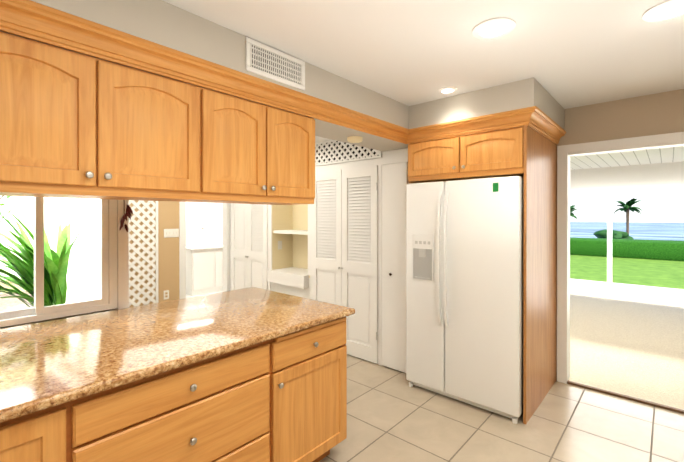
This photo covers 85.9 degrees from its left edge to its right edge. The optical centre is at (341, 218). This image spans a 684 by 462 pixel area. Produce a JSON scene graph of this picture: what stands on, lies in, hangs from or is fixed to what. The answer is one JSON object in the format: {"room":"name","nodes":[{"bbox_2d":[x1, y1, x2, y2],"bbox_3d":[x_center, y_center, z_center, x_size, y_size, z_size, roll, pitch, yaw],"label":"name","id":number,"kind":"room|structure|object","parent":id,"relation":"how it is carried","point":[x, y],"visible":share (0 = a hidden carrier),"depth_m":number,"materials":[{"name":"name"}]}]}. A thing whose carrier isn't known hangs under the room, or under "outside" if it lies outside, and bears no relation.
{"room":"kitchen","nodes":[
{"label":"kitchen","id":0,"kind":"room"},
{"bbox_2d":[0,274,25,293],"bbox_3d":[-4.088,-0.030,2.878,0.150,3.000,2.800,0,0,42],"label":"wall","id":1,"kind":"structure","parent":0,"point":[13,284],"depth_m":3.69,"materials":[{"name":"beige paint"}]},
{"bbox_2d":[0,200,128,328],"bbox_3d":[-2.652,0.302,0.934,0.120,2.350,3.800,0,0,42],"label":"wall","id":2,"kind":"structure","parent":0,"point":[122,271],"depth_m":2.29,"materials":[{"name":"beige paint"}]},
{"bbox_2d":[0,197,116,326],"bbox_3d":[-2.530,0.071,2.797,2.383,1.356,0.848,0,0,42],"label":"window","id":3,"kind":"structure","parent":2,"relation":"in","point":[40,311],"depth_m":2.24,"materials":[{"name":"white paint"}]},
{"bbox_2d":[0,196,33,274],"bbox_3d":[-4.096,-0.105,2.865,0.065,1.340,2.730,0,0,42],"label":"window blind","id":4,"kind":"object","parent":3,"relation":"attached to","point":[23,209],"depth_m":3.74,"materials":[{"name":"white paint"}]},
{"bbox_2d":[48,197,56,251],"bbox_3d":[-2.948,0.052,3.750,0.363,0.548,0.013,0,0,42],"label":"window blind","id":5,"kind":"object","parent":3,"relation":"attached to","point":[51,201],"depth_m":3.74,"materials":[{"name":"white"}]},
{"bbox_2d":[65,198,77,300],"bbox_3d":[-2.389,0.256,3.254,0.412,0.882,0.013,0,0,42],"label":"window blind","id":6,"kind":"object","parent":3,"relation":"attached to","point":[71,210],"depth_m":3.21,"materials":[{"name":"white"}]},
{"bbox_2d":[88,199,100,299],"bbox_3d":[-1.882,0.242,2.803,0.301,0.786,0.013,0,0,42],"label":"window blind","id":7,"kind":"object","parent":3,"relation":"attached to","point":[94,204],"depth_m":2.80,"materials":[{"name":"white"}]},
{"bbox_2d":[120,200,132,231],"bbox_3d":[-1.340,-0.030,2.276,0.074,0.236,0.078,0,0,42],"label":"hanging ristra","id":8,"kind":"object","parent":2,"relation":"hanging from","point":[129,211],"visible":0.96,"depth_m":2.28,"materials":[{"name":"red"}]},
{"bbox_2d":[128,200,178,306],"bbox_3d":[-2.164,0.288,5.082,0.100,2.350,3.050,0,0,42],"label":"wall","id":9,"kind":"structure","parent":0,"point":[168,254],"depth_m":4.82,"materials":[{"name":"beige paint"}]},
{"bbox_2d":[128,200,158,307],"bbox_3d":[-2.548,0.175,4.557,0.018,1.980,0.515,0,0,42],"label":"lattice panel","id":10,"kind":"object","parent":9,"relation":"attached to","point":[146,250],"depth_m":4.62,"materials":[{"name":"white paint"}]},
{"bbox_2d":[164,290,168,299],"bbox_3d":[-2.311,1.002,4.834,0.008,0.115,0.070,0,0,42],"label":"electrical outlet","id":11,"kind":"object","parent":9,"relation":"attached to","point":[166,294],"visible":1,"depth_m":4.83,"materials":[{"name":"white plastic"}]},
{"bbox_2d":[164,229,178,237],"bbox_3d":[-2.264,0.191,4.880,0.012,0.115,0.195,0,0,42],"label":"switch plate","id":12,"kind":"object","parent":9,"relation":"attached to","point":[168,233],"visible":1,"depth_m":4.88,"materials":[{"name":"white plastic"}]},
{"bbox_2d":[186,291,222,297],"bbox_3d":[-2.571,1.482,6.886,2.900,0.050,5.200,0,0,42],"label":"floor","id":13,"kind":"structure","parent":0,"point":[187,296],"depth_m":6.97,"materials":[{"name":"white paint"}]},
{"bbox_2d":[186,244,222,295],"bbox_3d":[-2.746,1.006,7.441,0.660,0.900,0.960,0,0,42],"label":"base cabinet","id":14,"kind":"object","parent":13,"relation":"on","point":[204,269],"visible":0.54,"depth_m":7.09,"materials":[{"name":"white paint"}]},
{"bbox_2d":[186,202,222,245],"bbox_3d":[-3.394,0.205,7.613,0.100,2.500,5.400,0,0,42],"label":"window","id":15,"kind":"structure","parent":0,"point":[205,215],"depth_m":7.98,"materials":[{"name":"white glass"}]},
{"bbox_2d":[1,0,564,150],"bbox_3d":[-0.785,-0.819,1.244,1.435,0.309,6.748,0,0,42],"label":"soffit","id":16,"kind":"structure","parent":0,"point":[163,23],"depth_m":2.42,"materials":[{"name":"beige paint"}]},
{"bbox_2d":[0,31,207,202],"bbox_3d":[-1.124,-0.380,1.612,0.333,0.567,0.897,0,0,42],"label":"upper cabinet","id":17,"kind":"object","parent":16,"relation":"hanging from","point":[75,125],"depth_m":1.50,"materials":[{"name":"brown wood"}]},
{"bbox_2d":[204,88,314,204],"bbox_3d":[-0.560,-0.382,2.247,0.333,0.567,0.801,0,0,42],"label":"upper cabinet","id":18,"kind":"object","parent":16,"relation":"hanging from","point":[255,153],"depth_m":2.09,"materials":[{"name":"brown wood"}]},
{"bbox_2d":[246,37,304,90],"bbox_3d":[-0.372,-0.882,2.119,0.010,0.179,0.425,0,0,42],"label":"ceiling vent","id":19,"kind":"object","parent":16,"relation":"in","point":[281,67],"visible":1,"depth_m":2.10,"materials":[{"name":"white paint"}]},
{"bbox_2d":[0,0,565,144],"bbox_3d":[-0.643,-0.718,1.118,1.080,0.110,6.747,0,0,42],"label":"molding band","id":20,"kind":"object","parent":16,"relation":"attached to","point":[30,19],"visible":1,"depth_m":1.85,"materials":[{"name":"brown wood"}]},
{"bbox_2d":[347,136,362,142],"bbox_3d":[0.106,-0.653,3.043,0.130,0.034,0.130,0,0,42],"label":"smoke detector","id":21,"kind":"object","parent":16,"relation":"attached to","point":[354,139],"visible":1,"depth_m":3.00,"materials":[{"name":"beige paint"}]},
{"bbox_2d":[267,204,307,298],"bbox_3d":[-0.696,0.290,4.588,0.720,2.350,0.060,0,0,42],"label":"built-in shelf","id":22,"kind":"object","parent":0,"point":[289,272],"depth_m":4.93,"materials":[{"name":"white paint"}]},
{"bbox_2d":[308,140,407,363],"bbox_3d":[-0.488,0.290,4.503,3.176,2.350,0.091,0,0,42],"label":"wall","id":23,"kind":"structure","parent":0,"point":[328,152],"depth_m":4.05,"materials":[{"name":"white"}]},
{"bbox_2d":[231,203,267,289],"bbox_3d":[-1.324,0.456,5.170,0.864,1.990,0.060,0,0,42],"label":"door","id":24,"kind":"structure","parent":23,"relation":"in","point":[249,245],"depth_m":5.14,"materials":[{"name":"white paint"}]},
{"bbox_2d":[278,241,281,249],"bbox_3d":[-0.835,0.356,4.946,0.008,0.115,0.070,0,0,42],"label":"outlet","id":25,"kind":"object","parent":23,"relation":"attached to","point":[279,244],"visible":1,"depth_m":4.93,"materials":[{"name":"white plastic"}]},
{"bbox_2d":[179,155,408,365],"bbox_3d":[-0.817,0.413,4.251,3.238,2.105,0.765,0,0,42],"label":"door frame","id":26,"kind":"structure","parent":23,"relation":"attached to","point":[380,162],"depth_m":4.87,"materials":[{"name":"white paint"}]},
{"bbox_2d":[312,165,377,363],"bbox_3d":[-0.004,0.460,3.998,0.952,1.990,0.060,0,0,42],"label":"pantry door","id":27,"kind":"structure","parent":23,"relation":"in","point":[345,239],"depth_m":3.92,"materials":[{"name":"white paint"}]},
{"bbox_2d":[382,162,407,372],"bbox_3d":[0.502,0.461,3.548,0.290,1.990,0.060,0,0,42],"label":"door","id":28,"kind":"structure","parent":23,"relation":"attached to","point":[394,179],"depth_m":3.55,"materials":[{"name":"white paint"}]},
{"bbox_2d":[162,0,683,142],"bbox_3d":[-0.585,-1.009,1.134,7.500,0.270,6.850,0,0,42],"label":"ceiling","id":29,"kind":"structure","parent":0,"point":[566,54],"depth_m":2.05,"materials":[{"name":"white paint"}]},
{"bbox_2d":[439,86,456,92],"bbox_3d":[0.802,-0.973,2.785,0.134,0.012,0.134,0,0,42],"label":"recessed light","id":30,"kind":"object","parent":29,"relation":"in","point":[449,89],"visible":0.94,"depth_m":2.77,"materials":[{"name":"white glass"}]},
{"bbox_2d":[472,17,515,38],"bbox_3d":[0.777,-0.970,1.884,0.207,0.012,0.207,0,0,42],"label":"recessed light","id":31,"kind":"object","parent":29,"relation":"in","point":[492,28],"visible":1,"depth_m":1.87,"materials":[{"name":"white paint"}]},
{"bbox_2d":[642,0,683,21],"bbox_3d":[1.531,-0.969,1.709,0.207,0.012,0.207,0,0,42],"label":"recessed light","id":32,"kind":"object","parent":29,"relation":"in","point":[667,10],"visible":1,"depth_m":1.72,"materials":[{"name":"white paint"}]},
{"bbox_2d":[319,354,683,461],"bbox_3d":[-0.618,1.501,1.105,7.500,0.050,6.750,0,0,42],"label":"floor","id":33,"kind":"structure","parent":0,"point":[392,416],"depth_m":2.58,"materials":[{"name":"beige tile"}]},
{"bbox_2d":[0,400,75,461],"bbox_3d":[-1.380,1.038,1.258,0.755,0.876,0.579,0,0,42],"label":"base cabinet","id":34,"kind":"object","parent":33,"relation":"on","point":[49,434],"depth_m":1.17,"materials":[{"name":"brown wood"}]},
{"bbox_2d":[76,338,275,461],"bbox_3d":[-0.910,1.036,1.786,0.755,0.876,0.834,0,0,42],"label":"base cabinet","id":35,"kind":"object","parent":33,"relation":"on","point":[221,408],"depth_m":1.54,"materials":[{"name":"brown wood"}]},
{"bbox_2d":[0,287,354,422],"bbox_3d":[-1.226,0.578,1.628,1.088,0.038,2.730,0,0,42],"label":"countertop","id":36,"kind":"structure","parent":35,"relation":"on","point":[47,364],"depth_m":1.70,"materials":[{"name":"brown stone"}]},
{"bbox_2d":[276,317,346,461],"bbox_3d":[-0.439,1.035,2.317,0.755,0.876,0.586,0,0,42],"label":"base cabinet","id":37,"kind":"object","parent":33,"relation":"on","point":[282,399],"depth_m":2.06,"materials":[{"name":"brown wood"}]},
{"bbox_2d":[406,176,523,423],"bbox_3d":[1.156,0.581,3.193,0.931,1.777,0.866,0,0,42],"label":"fridge","id":38,"kind":"object","parent":33,"relation":"on","point":[464,290],"visible":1,"depth_m":2.85,"materials":[{"name":"white metal"}]},
{"bbox_2d":[408,125,556,423],"bbox_3d":[1.247,0.400,3.304,1.007,2.138,0.972,0,0,42],"label":"tall cabinet","id":39,"kind":"object","parent":33,"relation":"on","point":[527,154],"visible":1,"depth_m":2.89,"materials":[{"name":"brown wood"}]},
{"bbox_2d":[570,205,576,218],"bbox_3d":[21.061,4.032,34.896,2.448,10.671,2.479,0,0,42],"label":"palm tree","id":40,"kind":"object","parent":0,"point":[572,208],"visible":0.25,"depth_m":34.19,"materials":[{"name":"green plant"}]},
{"bbox_2d":[556,89,683,379],"bbox_3d":[1.657,0.243,3.661,7.500,2.450,0.100,0,0,42],"label":"wall","id":41,"kind":"structure","parent":0,"point":[654,114],"depth_m":3.00,"materials":[{"name":"beige paint"}]},
{"bbox_2d":[557,132,683,383],"bbox_3d":[2.725,0.408,2.713,1.975,2.125,0.134,0,0,42],"label":"door frame","id":42,"kind":"structure","parent":41,"relation":"attached to","point":[565,153],"depth_m":3.28,"materials":[{"name":"white paint"}]},
{"bbox_2d":[567,381,683,413],"bbox_3d":[2.692,1.462,2.685,1.810,0.018,0.032,0,0,42],"label":"trim","id":43,"kind":"structure","parent":41,"relation":"attached to","point":[628,397],"depth_m":3.00,"materials":[{"name":"brown"}]},
{"bbox_2d":[568,293,683,409],"bbox_3d":[3.321,1.482,5.163,8.000,0.062,4.550,0,0,42],"label":"floor carpet","id":44,"kind":"object","parent":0,"point":[631,348],"visible":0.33,"depth_m":4.15,"materials":[{"name":"beige carpet"}]},
{"bbox_2d":[570,161,683,193],"bbox_3d":[4.799,0.258,6.822,8.000,2.400,0.100,0,0,42],"label":"wall","id":45,"kind":"structure","parent":0,"point":[669,176],"depth_m":6.50,"materials":[{"name":"white paint"}]},
{"bbox_2d":[570,190,683,306],"bbox_3d":[4.911,0.493,6.724,6.170,1.930,0.060,0,0,42],"label":"doors","id":46,"kind":"structure","parent":45,"relation":"in","point":[609,245],"depth_m":6.70,"materials":[{"name":"white paint"}]},
{"bbox_2d":[570,146,683,169],"bbox_3d":[3.354,-1.012,5.192,8.000,0.150,4.450,0,0,42],"label":"ceiling","id":47,"kind":"structure","parent":0,"point":[655,156],"depth_m":5.73,"materials":[{"name":"white wood"}]},
{"bbox_2d":[614,198,641,233],"bbox_3d":[31.375,3.555,40.351,2.517,11.588,2.642,0,0,42],"label":"palm tree","id":48,"kind":"object","parent":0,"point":[627,208],"visible":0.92,"depth_m":40.26,"materials":[{"name":"green plant"}]},
{"label":"outside","id":49,"kind":"structure","parent":0,"visible":0},
{"bbox_2d":[570,222,683,240],"bbox_3d":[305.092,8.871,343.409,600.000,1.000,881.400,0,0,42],"label":"sea","id":50,"kind":"structure","parent":49,"point":[657,231],"depth_m":290.33,"materials":[{"name":"blue liquid"}]},
{"bbox_2d":[593,229,633,238],"bbox_3d":[18.604,5.152,23.821,33.778,8.502,17.881,0,0,42],"label":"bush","id":51,"kind":"object","parent":50,"relation":"on","point":[615,234],"visible":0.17,"depth_m":30.05,"materials":[{"name":"green plant"}]},
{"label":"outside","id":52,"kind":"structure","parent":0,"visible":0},
{"bbox_2d":[0,291,53,311],"bbox_3d":[-3.236,1.113,2.086,2.280,0.720,2.742,0,0,42],"label":"ground","id":53,"kind":"structure","parent":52,"point":[6,303],"depth_m":3.28,"materials":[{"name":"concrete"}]},
{"bbox_2d":[0,196,23,221],"bbox_3d":[-3.020,-0.122,3.069,0.956,1.748,0.847,0,0,42],"label":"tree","id":54,"kind":"object","parent":53,"relation":"on","point":[1,204],"visible":0.15,"depth_m":3.22,"materials":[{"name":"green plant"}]},
{"bbox_2d":[6,304,33,310],"bbox_3d":[-3.107,0.708,2.136,1.908,0.262,2.214,0,0,42],"label":"rocks","id":55,"kind":"object","parent":53,"relation":"on","point":[20,307],"visible":0.21,"depth_m":2.87},
{"bbox_2d":[0,209,83,306],"bbox_3d":[-2.188,0.323,2.333,0.834,0.863,0.939,0,0,42],"label":"plant","id":56,"kind":"object","parent":53,"relation":"on","point":[56,263],"visible":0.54,"depth_m":2.34,"materials":[{"name":"green plant"}]},
{"bbox_2d":[570,255,683,288],"bbox_3d":[8.385,1.475,10.864,30.000,0.040,6.700,0,0,42],"label":"ground","id":57,"kind":"structure","parent":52,"point":[658,273],"depth_m":10.14,"materials":[{"name":"green plant"}]},
{"bbox_2d":[570,279,683,303],"bbox_3d":[5.496,1.475,7.611,18.000,0.040,2.000,0,0,42],"label":"patio","id":58,"kind":"structure","parent":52,"point":[664,294],"depth_m":7.45,"materials":[{"name":"white concrete"}]},
{"bbox_2d":[570,237,683,260],"bbox_3d":[11.141,1.150,13.965,30.000,0.670,1.600,0,0,42],"label":"hedge","id":59,"kind":"object","parent":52,"point":[670,250],"visible":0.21,"depth_m":13.47,"materials":[{"name":"green plant"}]}
]}

